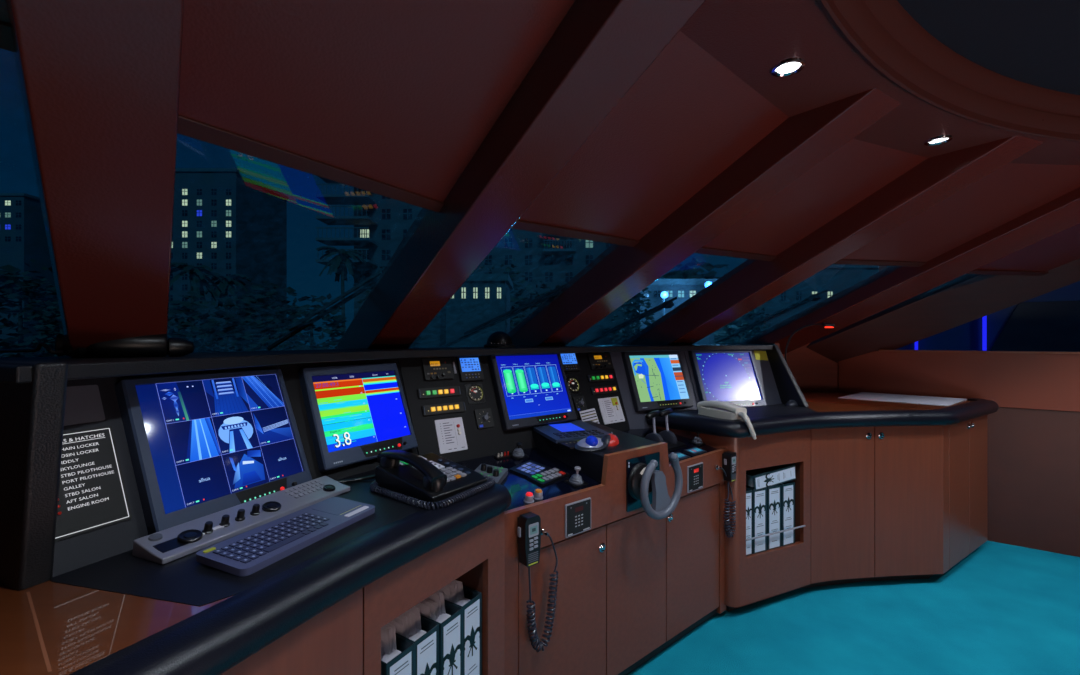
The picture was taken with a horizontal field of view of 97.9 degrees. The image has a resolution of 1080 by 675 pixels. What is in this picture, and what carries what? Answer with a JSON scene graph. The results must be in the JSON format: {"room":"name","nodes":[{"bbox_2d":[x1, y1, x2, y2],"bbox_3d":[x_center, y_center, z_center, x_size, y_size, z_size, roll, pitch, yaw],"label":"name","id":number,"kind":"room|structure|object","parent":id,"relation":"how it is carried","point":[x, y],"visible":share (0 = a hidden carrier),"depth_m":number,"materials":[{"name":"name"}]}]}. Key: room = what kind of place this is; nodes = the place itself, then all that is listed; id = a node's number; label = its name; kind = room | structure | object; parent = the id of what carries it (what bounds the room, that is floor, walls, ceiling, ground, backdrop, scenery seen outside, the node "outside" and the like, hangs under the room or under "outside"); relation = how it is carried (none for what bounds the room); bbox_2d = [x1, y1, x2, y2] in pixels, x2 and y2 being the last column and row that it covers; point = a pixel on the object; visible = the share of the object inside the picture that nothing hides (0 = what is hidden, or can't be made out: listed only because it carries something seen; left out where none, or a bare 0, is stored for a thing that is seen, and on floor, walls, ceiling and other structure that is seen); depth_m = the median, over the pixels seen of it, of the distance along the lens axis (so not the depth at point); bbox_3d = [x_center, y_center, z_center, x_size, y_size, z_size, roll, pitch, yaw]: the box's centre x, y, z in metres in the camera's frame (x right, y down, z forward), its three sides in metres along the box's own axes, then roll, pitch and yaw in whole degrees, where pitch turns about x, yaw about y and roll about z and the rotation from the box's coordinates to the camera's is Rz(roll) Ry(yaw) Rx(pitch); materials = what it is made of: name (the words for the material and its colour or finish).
{"room":"control cabin","nodes":[
{"label":"control cabin","id":0,"kind":"room"},
{"bbox_2d":[762,343,837,390],"bbox_3d":[1.879,0.695,3.549,0.792,1.310,0.322,0,0,-31],"label":"wall","id":1,"kind":"structure","parent":0,"point":[812,371],"depth_m":3.60,"materials":[{"name":"brown wood"}]},
{"bbox_2d":[833,259,926,266],"bbox_3d":[1.413,-0.130,3.127,1.082,0.680,1.722,0,0,-32],"label":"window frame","id":2,"kind":"structure","parent":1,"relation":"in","point":[841,261],"depth_m":2.61,"materials":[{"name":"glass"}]},
{"bbox_2d":[714,289,827,343],"bbox_3d":[1.615,-0.134,3.338,0.750,0.368,0.085,0,0,40],"label":"windscreen wiper","id":3,"kind":"object","parent":2,"relation":"attached to","point":[814,297],"visible":0.98,"depth_m":3.28,"materials":[{"name":"black plastic"}]},
{"bbox_2d":[738,187,1079,353],"bbox_3d":[2.192,-0.327,2.885,0.278,1.164,2.259,0,0,-32],"label":"trim","id":4,"kind":"structure","parent":1,"relation":"attached to","point":[891,286],"depth_m":2.75,"materials":[{"name":"red wood"}]},
{"bbox_2d":[628,540,1079,674],"bbox_3d":[2.250,1.390,0.350,12.500,0.080,9.700,0,0,0],"label":"floor","id":5,"kind":"structure","parent":0,"point":[1002,609],"depth_m":2.18,"materials":[{"name":"teal carpet"}]},
{"bbox_2d":[221,511,504,674],"bbox_3d":[-0.411,0.927,1.055,0.429,0.845,1.493,0,0,13],"label":"base cabinet","id":6,"kind":"object","parent":5,"relation":"on","point":[344,638],"visible":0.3,"depth_m":1.03,"materials":[{"name":"brown wood"}]},
{"bbox_2d":[0,469,511,674],"bbox_3d":[-0.909,0.480,0.874,1.021,0.074,2.109,0,0,35],"label":"countertop","id":7,"kind":"structure","parent":6,"relation":"on","point":[124,613],"depth_m":0.80,"materials":[{"name":"black"}]},
{"bbox_2d":[132,476,349,564],"bbox_3d":[-0.689,0.423,1.158,0.102,0.042,0.485,0,0,23],"label":"controller","id":8,"kind":"object","parent":7,"relation":"on","point":[165,546],"visible":1,"depth_m":1.07,"materials":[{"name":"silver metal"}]},
{"bbox_2d":[196,497,374,576],"bbox_3d":[-0.547,0.432,1.059,0.145,0.023,0.356,0,0,22],"label":"wireless keyboard","id":9,"kind":"object","parent":7,"relation":"on","point":[249,552],"visible":1,"depth_m":1.00,"materials":[{"name":"grey plastic"}]},
{"bbox_2d":[370,450,495,509],"bbox_3d":[-0.313,0.390,1.391,0.315,0.110,0.282,0,0,37],"label":"desk telephone","id":10,"kind":"object","parent":7,"relation":"on","point":[430,478],"visible":1,"depth_m":1.33,"materials":[{"name":"black plastic"}]},
{"bbox_2d":[475,463,507,483],"bbox_3d":[-0.186,0.495,1.708,0.109,0.061,0.139,0,0,14],"label":"control box","id":11,"kind":"object","parent":7,"relation":"on","point":[499,474],"visible":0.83,"depth_m":1.70,"materials":[{"name":"grey plastic"}]},
{"bbox_2d":[381,623,414,674],"bbox_3d":[-0.426,0.879,1.148,0.251,0.369,0.087,0,0,32],"label":"ring binder","id":12,"kind":"object","parent":6,"relation":"in","point":[397,653],"visible":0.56,"depth_m":1.11,"materials":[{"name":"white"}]},
{"bbox_2d":[389,606,438,674],"bbox_3d":[-0.385,0.881,1.224,0.251,0.365,0.087,0,0,32],"label":"ring binder","id":13,"kind":"object","parent":6,"relation":"in","point":[410,625],"visible":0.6,"depth_m":1.18,"materials":[{"name":"teal"}]},
{"bbox_2d":[415,591,462,674],"bbox_3d":[-0.336,0.879,1.295,0.251,0.369,0.087,0,0,32],"label":"ring binder","id":14,"kind":"object","parent":6,"relation":"in","point":[449,616],"visible":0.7,"depth_m":1.24,"materials":[{"name":"teal"}]},
{"bbox_2d":[439,580,481,674],"bbox_3d":[-0.294,0.881,1.371,0.251,0.366,0.086,0,0,32],"label":"ring binder","id":15,"kind":"object","parent":6,"relation":"in","point":[470,600],"visible":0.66,"depth_m":1.32,"materials":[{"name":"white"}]},
{"bbox_2d":[456,562,482,674],"bbox_3d":[-0.384,0.847,1.264,0.282,0.458,0.401,0,0,32],"label":"open shelf","id":16,"kind":"object","parent":6,"relation":"attached to","point":[472,579],"depth_m":1.36,"materials":[{"name":"brown wood"}]},
{"bbox_2d":[455,420,726,674],"bbox_3d":[0.233,0.878,2.054,1.327,0.944,0.515,0,0,-39],"label":"control console","id":17,"kind":"object","parent":5,"relation":"on","point":[631,585],"depth_m":1.80,"materials":[{"name":"brown wood"}]},
{"bbox_2d":[509,460,550,477],"bbox_3d":[-0.036,0.510,1.818,0.108,0.030,0.136,0,0,34],"label":"keypad","id":18,"kind":"object","parent":17,"relation":"on","point":[530,467],"visible":0.93,"depth_m":1.81,"materials":[{"name":"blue plastic"}]},
{"bbox_2d":[518,512,558,651],"bbox_3d":[-0.001,0.780,1.499,0.159,0.452,0.052,0,0,-39],"label":"handset","id":19,"kind":"object","parent":17,"relation":"attached to","point":[530,531],"visible":1,"depth_m":1.47,"materials":[{"name":"black plastic"}]},
{"bbox_2d":[527,467,569,485],"bbox_3d":[0.034,0.522,1.770,0.080,0.025,0.157,0,0,44],"label":"keypad","id":20,"kind":"object","parent":17,"relation":"on","point":[546,477],"visible":1,"depth_m":1.75,"materials":[{"name":"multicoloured plastic"}]},
{"bbox_2d":[532,420,610,442],"bbox_3d":[0.131,0.414,2.085,0.282,0.039,0.270,0,0,-27],"label":"control unit","id":21,"kind":"object","parent":17,"relation":"on","point":[578,429],"visible":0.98,"depth_m":2.05,"materials":[{"name":"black plastic"}]},
{"bbox_2d":[564,466,587,487],"bbox_3d":[0.134,0.511,1.745,0.068,0.068,0.068,0,0,-39],"label":"joystick","id":22,"kind":"object","parent":17,"relation":"on","point":[576,481],"visible":1,"depth_m":1.73,"materials":[{"name":"black plastic"}]},
{"bbox_2d":[565,497,590,537],"bbox_3d":[0.134,0.626,1.637,0.121,0.112,0.008,0,0,-39],"label":"numeric keypad","id":23,"kind":"object","parent":17,"relation":"attached to","point":[578,513],"visible":1,"depth_m":1.63,"materials":[{"name":"grey plastic"}]},
{"bbox_2d":[574,435,605,451],"bbox_3d":[0.211,0.413,1.888,0.184,0.057,0.118,0,0,-39],"label":"trackball","id":24,"kind":"object","parent":17,"relation":"on","point":[592,443],"visible":0.99,"depth_m":1.83,"materials":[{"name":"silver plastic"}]},
{"bbox_2d":[626,452,682,519],"bbox_3d":[0.447,0.567,1.816,0.245,0.247,0.123,0,0,-39],"label":"steering wheel","id":25,"kind":"object","parent":17,"relation":"attached to","point":[646,485],"visible":1,"depth_m":1.80,"materials":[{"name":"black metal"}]},
{"bbox_2d":[687,462,702,492],"bbox_3d":[0.691,0.621,2.087,0.117,0.114,0.008,0,0,-39],"label":"numeric keypad","id":26,"kind":"object","parent":17,"relation":"attached to","point":[694,472],"visible":1,"depth_m":2.08,"materials":[{"name":"grey plastic"}]},
{"bbox_2d":[714,451,735,537],"bbox_3d":[0.883,0.747,2.217,0.141,0.409,0.048,0,0,-39],"label":"handset","id":27,"kind":"object","parent":17,"relation":"attached to","point":[728,467],"visible":1,"depth_m":2.21,"materials":[{"name":"black plastic"}]},
{"bbox_2d":[656,415,987,611],"bbox_3d":[1.763,0.907,2.635,2.262,0.885,0.398,0,0,-13],"label":"base cabinet","id":28,"kind":"object","parent":5,"relation":"on","point":[879,503],"visible":0.8,"depth_m":2.52,"materials":[{"name":"brown wood"}]},
{"bbox_2d":[746,488,752,555],"bbox_3d":[0.962,0.906,2.410,0.064,0.315,0.261,0,0,-25],"label":"ring binder","id":29,"kind":"object","parent":28,"relation":"in","point":[749,510],"visible":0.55,"depth_m":2.29,"materials":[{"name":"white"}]},
{"bbox_2d":[746,487,766,553],"bbox_3d":[1.036,0.906,2.444,0.094,0.315,0.261,0,0,-24],"label":"ring binder","id":30,"kind":"object","parent":28,"relation":"in","point":[759,496],"visible":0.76,"depth_m":2.32,"materials":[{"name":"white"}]},
{"bbox_2d":[746,463,795,489],"bbox_3d":[1.138,0.708,2.487,0.305,0.102,0.251,0,0,-24],"label":"ring binder","id":31,"kind":"object","parent":30,"relation":"on","point":[765,477],"visible":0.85,"depth_m":2.37,"materials":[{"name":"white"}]},
{"bbox_2d":[767,484,780,549],"bbox_3d":[1.129,0.906,2.486,0.098,0.315,0.261,0,0,-24],"label":"ring binder","id":32,"kind":"object","parent":28,"relation":"in","point":[773,492],"visible":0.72,"depth_m":2.37,"materials":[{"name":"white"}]},
{"bbox_2d":[780,481,794,545],"bbox_3d":[1.222,0.906,2.528,0.094,0.315,0.261,0,0,-24],"label":"ring binder","id":33,"kind":"object","parent":28,"relation":"in","point":[787,488],"visible":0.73,"depth_m":2.41,"materials":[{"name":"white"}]},
{"bbox_2d":[792,462,799,541],"bbox_3d":[1.111,0.853,2.503,0.434,0.446,0.292,0,0,-24],"label":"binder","id":34,"kind":"object","parent":28,"relation":"attached to","point":[797,465],"depth_m":2.47,"materials":[{"name":"white"}]},
{"bbox_2d":[647,391,998,437],"bbox_3d":[1.705,0.438,2.856,2.261,0.078,1.139,0,0,-33],"label":"countertop","id":35,"kind":"structure","parent":28,"relation":"on","point":[825,409],"depth_m":2.50,"materials":[{"name":"black leather"}]},
{"bbox_2d":[0,344,808,590],"bbox_3d":[0.160,0.270,2.369,4.048,0.451,1.170,0,0,-39],"label":"console","id":36,"kind":"object","parent":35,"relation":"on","point":[32,389],"depth_m":1.09,"materials":[{"name":"black plastic"}]},
{"bbox_2d":[64,385,104,425],"bbox_3d":[-0.991,0.142,0.967,0.034,0.077,0.142,0,0,23],"label":"blank plate","id":37,"kind":"object","parent":36,"relation":"attached to","point":[83,404],"visible":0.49,"depth_m":1.00,"materials":[{"name":"grey plastic"}]},
{"bbox_2d":[55,426,131,541],"bbox_3d":[-0.934,0.290,0.948,0.082,0.194,0.150,0,0,23],"label":"board","id":38,"kind":"object","parent":36,"relation":"on","point":[92,495],"visible":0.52,"depth_m":0.96,"materials":[{"name":"black plastic"}]},
{"bbox_2d":[55,333,194,357],"bbox_3d":[-0.993,0.018,1.140,0.251,0.066,0.062,0,0,-37],"label":"searchlight","id":39,"kind":"object","parent":36,"relation":"on","point":[159,345],"visible":0.77,"depth_m":1.12,"materials":[{"name":"black plastic"}]},
{"bbox_2d":[114,369,311,534],"bbox_3d":[-0.812,0.270,1.220,0.170,0.352,0.402,0,0,23],"label":"monitor","id":40,"kind":"object","parent":36,"relation":"attached to","point":[200,445],"visible":0.97,"depth_m":1.17,"materials":[{"name":"blue glass"}]},
{"bbox_2d":[298,363,417,471],"bbox_3d":[-0.609,0.254,1.612,0.156,0.317,0.366,0,0,34],"label":"monitor","id":41,"kind":"object","parent":36,"relation":"attached to","point":[356,413],"visible":1,"depth_m":1.57,"materials":[{"name":"glass"}]},
{"bbox_2d":[0,344,772,383],"bbox_3d":[0.018,0.068,2.184,3.562,0.040,0.835,0,0,-43],"label":"hood","id":42,"kind":"object","parent":36,"relation":"attached to","point":[62,369],"depth_m":1.32,"materials":[{"name":"black plastic"}]},
{"bbox_2d":[421,358,453,380],"bbox_3d":[-0.416,0.130,1.924,0.128,0.088,0.054,0,0,-39],"label":"receiver","id":43,"kind":"object","parent":36,"relation":"on","point":[433,368],"visible":1,"depth_m":1.92,"materials":[{"name":"black plastic"}]},
{"bbox_2d":[434,417,467,453],"bbox_3d":[-0.350,0.385,1.855,0.120,0.123,0.053,0,0,-39],"label":"plate","id":44,"kind":"object","parent":36,"relation":"attached to","point":[450,432],"visible":1,"depth_m":1.85,"materials":[{"name":"grey paper"}]},
{"bbox_2d":[440,422,462,449],"bbox_3d":[-0.346,0.387,1.855,0.089,0.107,0.001,0,-22,-39],"label":"print","id":45,"kind":"object","parent":44,"relation":"attached to","point":[448,422],"depth_m":1.85},
{"bbox_2d":[456,356,483,381],"bbox_3d":[-0.300,0.134,2.020,0.110,0.105,0.053,0,0,-39],"label":"display","id":46,"kind":"object","parent":36,"relation":"on","point":[469,367],"visible":1,"depth_m":2.01,"materials":[{"name":"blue plastic"}]},
{"bbox_2d":[465,383,485,403],"bbox_3d":[-0.273,0.238,1.992,0.084,0.079,0.039,0,0,-39],"label":"gauge","id":47,"kind":"object","parent":36,"relation":"on","point":[474,392],"visible":1,"depth_m":1.99,"materials":[{"name":"black plastic"}]},
{"bbox_2d":[484,331,514,347],"bbox_3d":[-0.194,0.010,2.250,0.150,0.080,0.150,0,0,0],"label":"magnetic compass","id":48,"kind":"object","parent":36,"relation":"on","point":[499,339],"visible":0.98,"depth_m":2.20,"materials":[{"name":"black plastic"}]},
{"bbox_2d":[487,353,576,430],"bbox_3d":[-0.029,0.236,2.173,0.408,0.332,0.163,0,0,-39],"label":"monitor","id":49,"kind":"object","parent":36,"relation":"attached to","point":[531,390],"visible":0.99,"depth_m":2.15,"materials":[{"name":"grey"}]},
{"bbox_2d":[560,353,579,371],"bbox_3d":[0.146,0.124,2.388,0.118,0.096,0.050,0,0,-39],"label":"display","id":50,"kind":"object","parent":36,"relation":"on","point":[570,362],"visible":0.76,"depth_m":2.38,"materials":[{"name":"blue glass"}]},
{"bbox_2d":[587,353,613,369],"bbox_3d":[0.328,0.129,2.528,0.168,0.086,0.053,0,0,-39],"label":"receiver","id":51,"kind":"object","parent":36,"relation":"on","point":[597,361],"visible":1,"depth_m":2.52,"materials":[{"name":"black plastic"}]},
{"bbox_2d":[597,396,624,423],"bbox_3d":[0.371,0.378,2.445,0.156,0.126,0.054,0,0,-39],"label":"plate","id":52,"kind":"object","parent":36,"relation":"attached to","point":[610,414],"visible":1,"depth_m":2.44,"materials":[{"name":"grey paper"}]},
{"bbox_2d":[604,401,622,420],"bbox_3d":[0.377,0.380,2.446,0.116,0.109,0.001,0,-22,-39],"label":"print","id":53,"kind":"object","parent":52,"relation":"attached to","point":[604,401],"depth_m":2.43},
{"bbox_2d":[621,351,693,411],"bbox_3d":[0.670,0.241,2.662,0.398,0.325,0.159,0,0,-26],"label":"monitor","id":54,"kind":"object","parent":36,"relation":"attached to","point":[657,380],"visible":0.98,"depth_m":2.64,"materials":[{"name":"grey"}]},
{"bbox_2d":[688,350,766,406],"bbox_3d":[1.137,0.253,2.846,0.440,0.352,0.170,0,0,-17],"label":"monitor","id":55,"kind":"object","parent":36,"relation":"attached to","point":[730,376],"visible":0.95,"depth_m":2.84,"materials":[{"name":"glass"}]},
{"bbox_2d":[644,408,685,450],"bbox_3d":[0.588,0.458,2.282,0.234,0.203,0.157,0,0,-39],"label":"lever","id":56,"kind":"object","parent":35,"relation":"on","point":[667,436],"visible":0.77,"depth_m":2.27,"materials":[{"name":"black plastic"}]},
{"bbox_2d":[697,401,756,439],"bbox_3d":[0.941,0.404,2.366,0.117,0.148,0.370,0,0,-24],"label":"telephone","id":57,"kind":"object","parent":35,"relation":"on","point":[717,409],"visible":1,"depth_m":2.35,"materials":[{"name":"beige plastic"}]},
{"bbox_2d":[838,392,966,405],"bbox_3d":[2.429,0.407,3.147,0.660,0.002,0.499,0,0,42],"label":"paper chart","id":58,"kind":"object","parent":35,"relation":"on","point":[945,401],"visible":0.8,"depth_m":3.13,"materials":[{"name":"white paper"}]},
{"bbox_2d":[680,0,1079,164],"bbox_3d":[2.050,-0.800,-0.857,10.300,0.100,6.686,0,0,0],"label":"ceiling","id":59,"kind":"structure","parent":0,"point":[747,37],"depth_m":1.33,"materials":[{"name":"brown wood"}]},
{"bbox_2d":[5,0,183,357],"bbox_3d":[-0.828,-0.334,0.887,0.212,1.298,1.660,0,0,-40],"label":"pillar","id":60,"kind":"structure","parent":59,"relation":"attached to","point":[99,80],"depth_m":0.77,"materials":[{"name":"red wood"}]},
{"bbox_2d":[177,114,443,212],"bbox_3d":[-0.950,-0.169,1.678,0.875,0.621,1.533,0,0,-40],"label":"window","id":61,"kind":"structure","parent":60,"relation":"attached to","point":[189,127],"depth_m":1.10,"materials":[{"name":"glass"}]},
{"bbox_2d":[267,271,380,350],"bbox_3d":[-0.877,-0.110,1.926,0.451,0.327,0.085,0,0,-9],"label":"windscreen wiper","id":62,"kind":"object","parent":61,"relation":"attached to","point":[369,282],"visible":0.89,"depth_m":1.91,"materials":[{"name":"black plastic"}]},
{"bbox_2d":[178,0,574,201],"bbox_3d":[-0.350,-0.614,0.971,0.870,0.429,0.790,0,0,-40],"label":"ceiling panel","id":63,"kind":"object","parent":59,"relation":"attached to","point":[404,94],"visible":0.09,"depth_m":0.98,"materials":[{"name":"brown wood"}]},
{"bbox_2d":[335,0,705,348],"bbox_3d":[-0.314,-0.327,1.605,0.191,1.233,2.147,0,0,-40],"label":"ceiling beam","id":64,"kind":"structure","parent":59,"relation":"attached to","point":[599,50],"depth_m":1.23,"materials":[{"name":"red wood"}]},
{"bbox_2d":[511,220,639,246],"bbox_3d":[-0.283,-0.130,2.312,0.960,0.680,1.324,0,0,-40],"label":"window","id":65,"kind":"structure","parent":64,"relation":"attached to","point":[520,224],"depth_m":1.82,"materials":[{"name":"glass"}]},
{"bbox_2d":[442,283,567,346],"bbox_3d":[-0.193,-0.108,2.534,0.787,0.362,0.085,0,0,17],"label":"windscreen wiper","id":66,"kind":"object","parent":65,"relation":"attached to","point":[557,290],"visible":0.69,"depth_m":2.50,"materials":[{"name":"black plastic"}]},
{"bbox_2d":[518,31,788,239],"bbox_3d":[0.359,-0.613,1.566,0.990,0.431,0.783,0,0,-40],"label":"ceiling panel","id":67,"kind":"object","parent":59,"relation":"attached to","point":[687,118],"visible":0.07,"depth_m":1.54,"materials":[{"name":"brown wood"}]},
{"bbox_2d":[508,88,900,345],"bbox_3d":[0.409,-0.327,2.215,0.196,1.248,2.118,0,0,-42],"label":"ceiling beam","id":68,"kind":"structure","parent":59,"relation":"attached to","point":[803,140],"depth_m":1.86,"materials":[{"name":"brown wood"}]},
{"bbox_2d":[695,247,776,260],"bbox_3d":[0.476,-0.132,2.792,0.992,0.684,1.495,0,0,-38],"label":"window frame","id":69,"kind":"structure","parent":68,"relation":"attached to","point":[704,250],"depth_m":2.34,"materials":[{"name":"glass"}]},
{"bbox_2d":[584,297,676,344],"bbox_3d":[0.577,-0.095,3.039,0.627,0.308,0.085,0,0,28],"label":"windscreen wiper","id":70,"kind":"object","parent":69,"relation":"attached to","point":[666,304],"visible":0.94,"depth_m":2.99,"materials":[{"name":"black plastic"}]},
{"bbox_2d":[771,58,805,76],"bbox_3d":[0.687,-0.761,1.302,0.086,0.037,0.086,0,0,0],"label":"recessed light","id":71,"kind":"object","parent":59,"relation":"in","point":[775,71],"visible":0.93,"depth_m":1.30,"materials":[{"name":"silver metal"}]},
{"bbox_2d":[703,139,927,255],"bbox_3d":[1.118,-0.622,2.042,1.051,0.412,0.741,0,0,-26],"label":"ceiling panel","id":72,"kind":"object","parent":59,"relation":"attached to","point":[858,169],"visible":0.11,"depth_m":2.06,"materials":[{"name":"brown wood"}]},
{"bbox_2d":[620,120,1043,344],"bbox_3d":[1.228,-0.327,2.613,0.203,1.262,2.193,0,0,-38],"label":"trim","id":73,"kind":"structure","parent":59,"relation":"attached to","point":[752,283],"depth_m":2.27,"materials":[{"name":"brown wood"}]},
{"bbox_2d":[817,0,1079,141],"bbox_3d":[2.586,-0.815,-1.001,5.676,0.151,5.676,0,0,0],"label":"trim","id":74,"kind":"structure","parent":59,"relation":"attached to","point":[883,33],"depth_m":1.46,"materials":[{"name":"red wood"}]},
{"bbox_2d":[842,163,1079,261],"bbox_3d":[2.015,-0.623,2.275,1.320,0.412,0.778,0,0,-10],"label":"ceiling panel","id":75,"kind":"object","parent":59,"relation":"attached to","point":[1013,190],"visible":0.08,"depth_m":2.27,"materials":[{"name":"brown wood"}]},
{"bbox_2d":[978,223,1079,270],"bbox_3d":[3.005,-0.610,2.564,1.251,0.437,0.864,0,0,-19],"label":"ceiling panel","id":76,"kind":"object","parent":59,"relation":"attached to","point":[1061,248],"visible":0.48,"depth_m":2.72,"materials":[{"name":"brown wood"}]},
{"bbox_2d":[838,349,1079,556],"bbox_3d":[4.719,0.225,1.932,6.100,2.250,0.091,0,0,35],"label":"wall","id":77,"kind":"structure","parent":0,"point":[1034,432],"depth_m":3.04,"materials":[{"name":"brown wood"}]},
{"bbox_2d":[807,259,1079,362],"bbox_3d":[2.790,-0.234,3.151,2.516,1.416,0.260,0,0,40],"label":"trim","id":78,"kind":"structure","parent":77,"relation":"attached to","point":[966,298],"depth_m":3.17,"materials":[{"name":"brown wood"}]},
{"bbox_2d":[966,269,1048,275],"bbox_3d":[2.186,-0.118,3.236,1.905,0.655,0.656,0,0,40],"label":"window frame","id":79,"kind":"structure","parent":77,"relation":"in","point":[976,271],"depth_m":2.83,"materials":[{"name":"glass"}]},
{"bbox_2d":[897,0,1079,94],"bbox_3d":[2.586,-0.981,-1.001,5.570,0.218,5.570,0,0,0],"label":"ceiling","id":80,"kind":"structure","parent":0,"point":[1033,42],"depth_m":1.38,"materials":[{"name":"black fabric"}]},
{"bbox_3d":[-1.814,0.250,0.268,1.029,2.200,2.336,0,0,0],"label":"wall","id":81,"kind":"structure","parent":0,"visible":0},
{"bbox_2d":[0,21,14,51],"bbox_3d":[-1.420,-0.153,0.832,1.035,0.726,1.030,0,0,-45],"label":"window","id":82,"kind":"structure","parent":81,"relation":"in","point":[6,42],"depth_m":0.72,"materials":[{"name":"glass"}]},
{"label":"outside","id":83,"kind":"structure","parent":0,"visible":0},
{"bbox_3d":[0.000,5.450,113.000,320.000,0.200,214.000,0,0,0],"label":"ground","id":84,"kind":"structure","parent":83,"visible":0},
{"bbox_2d":[0,259,60,357],"bbox_3d":[-39.865,-0.353,36.122,7.457,11.422,5.568,0,0,0],"label":"tree","id":85,"kind":"object","parent":84,"relation":"on","point":[9,289],"visible":0.59,"depth_m":35.61,"materials":[{"name":"green plant"}]},
{"bbox_2d":[0,193,61,357],"bbox_3d":[-104.936,-11.123,95.975,12.755,32.946,12.450,0,0,0],"label":"apartment building","id":86,"kind":"structure","parent":84,"relation":"on","point":[23,238],"depth_m":90.08,"materials":[{"name":"paint"}]},
{"bbox_2d":[23,284,65,356],"bbox_3d":[-27.464,1.144,26.928,3.746,8.434,2.609,0,0,0],"label":"tree","id":87,"kind":"object","parent":84,"relation":"on","point":[47,316],"visible":0.24,"depth_m":26.41,"materials":[{"name":"green plant"}]},
{"bbox_2d":[170,262,222,341],"bbox_3d":[-29.616,-0.484,39.999,4.441,11.675,4.443,0,0,0],"label":"palm tree","id":88,"kind":"object","parent":84,"relation":"on","point":[197,278],"visible":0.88,"depth_m":39.61,"materials":[{"name":"green plant"}]},
{"bbox_2d":[167,291,228,352],"bbox_3d":[-26.157,0.951,34.001,6.372,8.820,5.394,0,0,30],"label":"tree","id":89,"kind":"object","parent":84,"relation":"on","point":[208,330],"visible":0.4,"depth_m":33.80,"materials":[{"name":"green plant"}]},
{"bbox_2d":[199,272,251,351],"bbox_3d":[-36.076,-1.005,53.998,5.073,12.718,5.076,0,0,0],"label":"palm tree","id":90,"kind":"object","parent":84,"relation":"on","point":[229,281],"visible":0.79,"depth_m":53.60,"materials":[{"name":"green plant"}]},
{"bbox_2d":[168,168,288,351],"bbox_3d":[-50.713,-9.899,76.975,11.372,30.499,14.450,0,0,0],"label":"apartment building","id":91,"kind":"structure","parent":84,"relation":"on","point":[227,221],"depth_m":70.00,"materials":[{"name":"paint"}]},
{"bbox_2d":[212,281,315,351],"bbox_3d":[-28.298,-0.154,48.048,10.318,11.025,7.524,0,0,0],"label":"tree","id":92,"kind":"object","parent":84,"relation":"on","point":[239,319],"visible":0.71,"depth_m":46.69,"materials":[{"name":"green plant"}]},
{"bbox_2d":[263,292,346,350],"bbox_3d":[-15.533,1.117,31.985,5.858,8.487,4.478,0,0,0],"label":"tree","id":93,"kind":"object","parent":84,"relation":"on","point":[335,325],"visible":0.56,"depth_m":31.48,"materials":[{"name":"green plant"}]},
{"bbox_2d":[316,246,366,337],"bbox_3d":[-16.008,-0.968,37.999,3.732,12.644,3.734,0,0,0],"label":"palm tree","id":94,"kind":"object","parent":84,"relation":"on","point":[340,262],"visible":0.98,"depth_m":37.86,"materials":[{"name":"green plant"}]},
{"bbox_2d":[316,176,445,347],"bbox_3d":[-15.133,-8.219,51.800,11.192,27.137,16.800,0,0,0],"label":"apartment building","id":95,"kind":"structure","parent":84,"relation":"on","point":[380,223],"depth_m":46.00,"materials":[{"name":"paint"}]},
{"bbox_2d":[446,274,512,346],"bbox_3d":[-4.666,0.381,36.975,4.768,9.937,6.450,0,0,0],"label":"house","id":96,"kind":"structure","parent":84,"relation":"on","point":[481,298],"depth_m":34.00,"materials":[{"name":"paint"}]},
{"bbox_2d":[480,258,532,329],"bbox_3d":[-3.807,-1.004,43.979,7.220,12.723,5.259,0,0,0],"label":"tree","id":97,"kind":"object","parent":84,"relation":"on","point":[517,297],"visible":0.14,"depth_m":43.46,"materials":[{"name":"green plant"}]},
{"bbox_2d":[472,228,659,345],"bbox_3d":[2.102,-5.735,57.200,22.849,22.169,14.000,0,0,0],"label":"apartment building","id":98,"kind":"structure","parent":84,"relation":"on","point":[550,260],"depth_m":51.99,"materials":[{"name":"paint"}]},
{"bbox_2d":[605,287,655,344],"bbox_3d":[6.960,0.623,35.054,3.666,9.475,3.292,0,0,-32],"label":"tree","id":99,"kind":"object","parent":84,"relation":"on","point":[650,317],"visible":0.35,"depth_m":34.94,"materials":[{"name":"green plant"}]},
{"bbox_2d":[627,279,721,344],"bbox_3d":[12.000,0.191,42.975,7.479,10.318,6.450,0,0,0],"label":"pavilion","id":100,"kind":"object","parent":84,"relation":"on","point":[683,289],"visible":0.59,"depth_m":40.00,"materials":[{"name":"paint"}]},
{"bbox_2d":[662,257,727,343],"bbox_3d":[24.986,-3.602,74.046,19.856,17.915,14.213,0,0,0],"label":"tree","id":101,"kind":"object","parent":84,"relation":"on","point":[685,272],"visible":0.09,"depth_m":72.56,"materials":[{"name":"green plant"}]},
{"bbox_2d":[713,300,771,343],"bbox_3d":[16.291,0.102,38.068,5.079,10.514,3.982,0,0,0],"label":"tree","id":102,"kind":"object","parent":84,"relation":"on","point":[722,333],"visible":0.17,"depth_m":37.82,"materials":[{"name":"green plant"}]},
{"bbox_2d":[724,264,889,343],"bbox_3d":[27.766,-0.902,48.975,13.904,12.504,8.450,0,0,0],"label":"house","id":103,"kind":"structure","parent":84,"relation":"on","point":[835,278],"depth_m":45.00,"materials":[{"name":"paint"}]},
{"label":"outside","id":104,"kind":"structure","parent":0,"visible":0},
{"bbox_2d":[895,281,1079,351],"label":"window","id":105,"kind":"structure","parent":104,"point":[1050,321],"depth_m":5.98,"materials":[{"name":"blue glass"}]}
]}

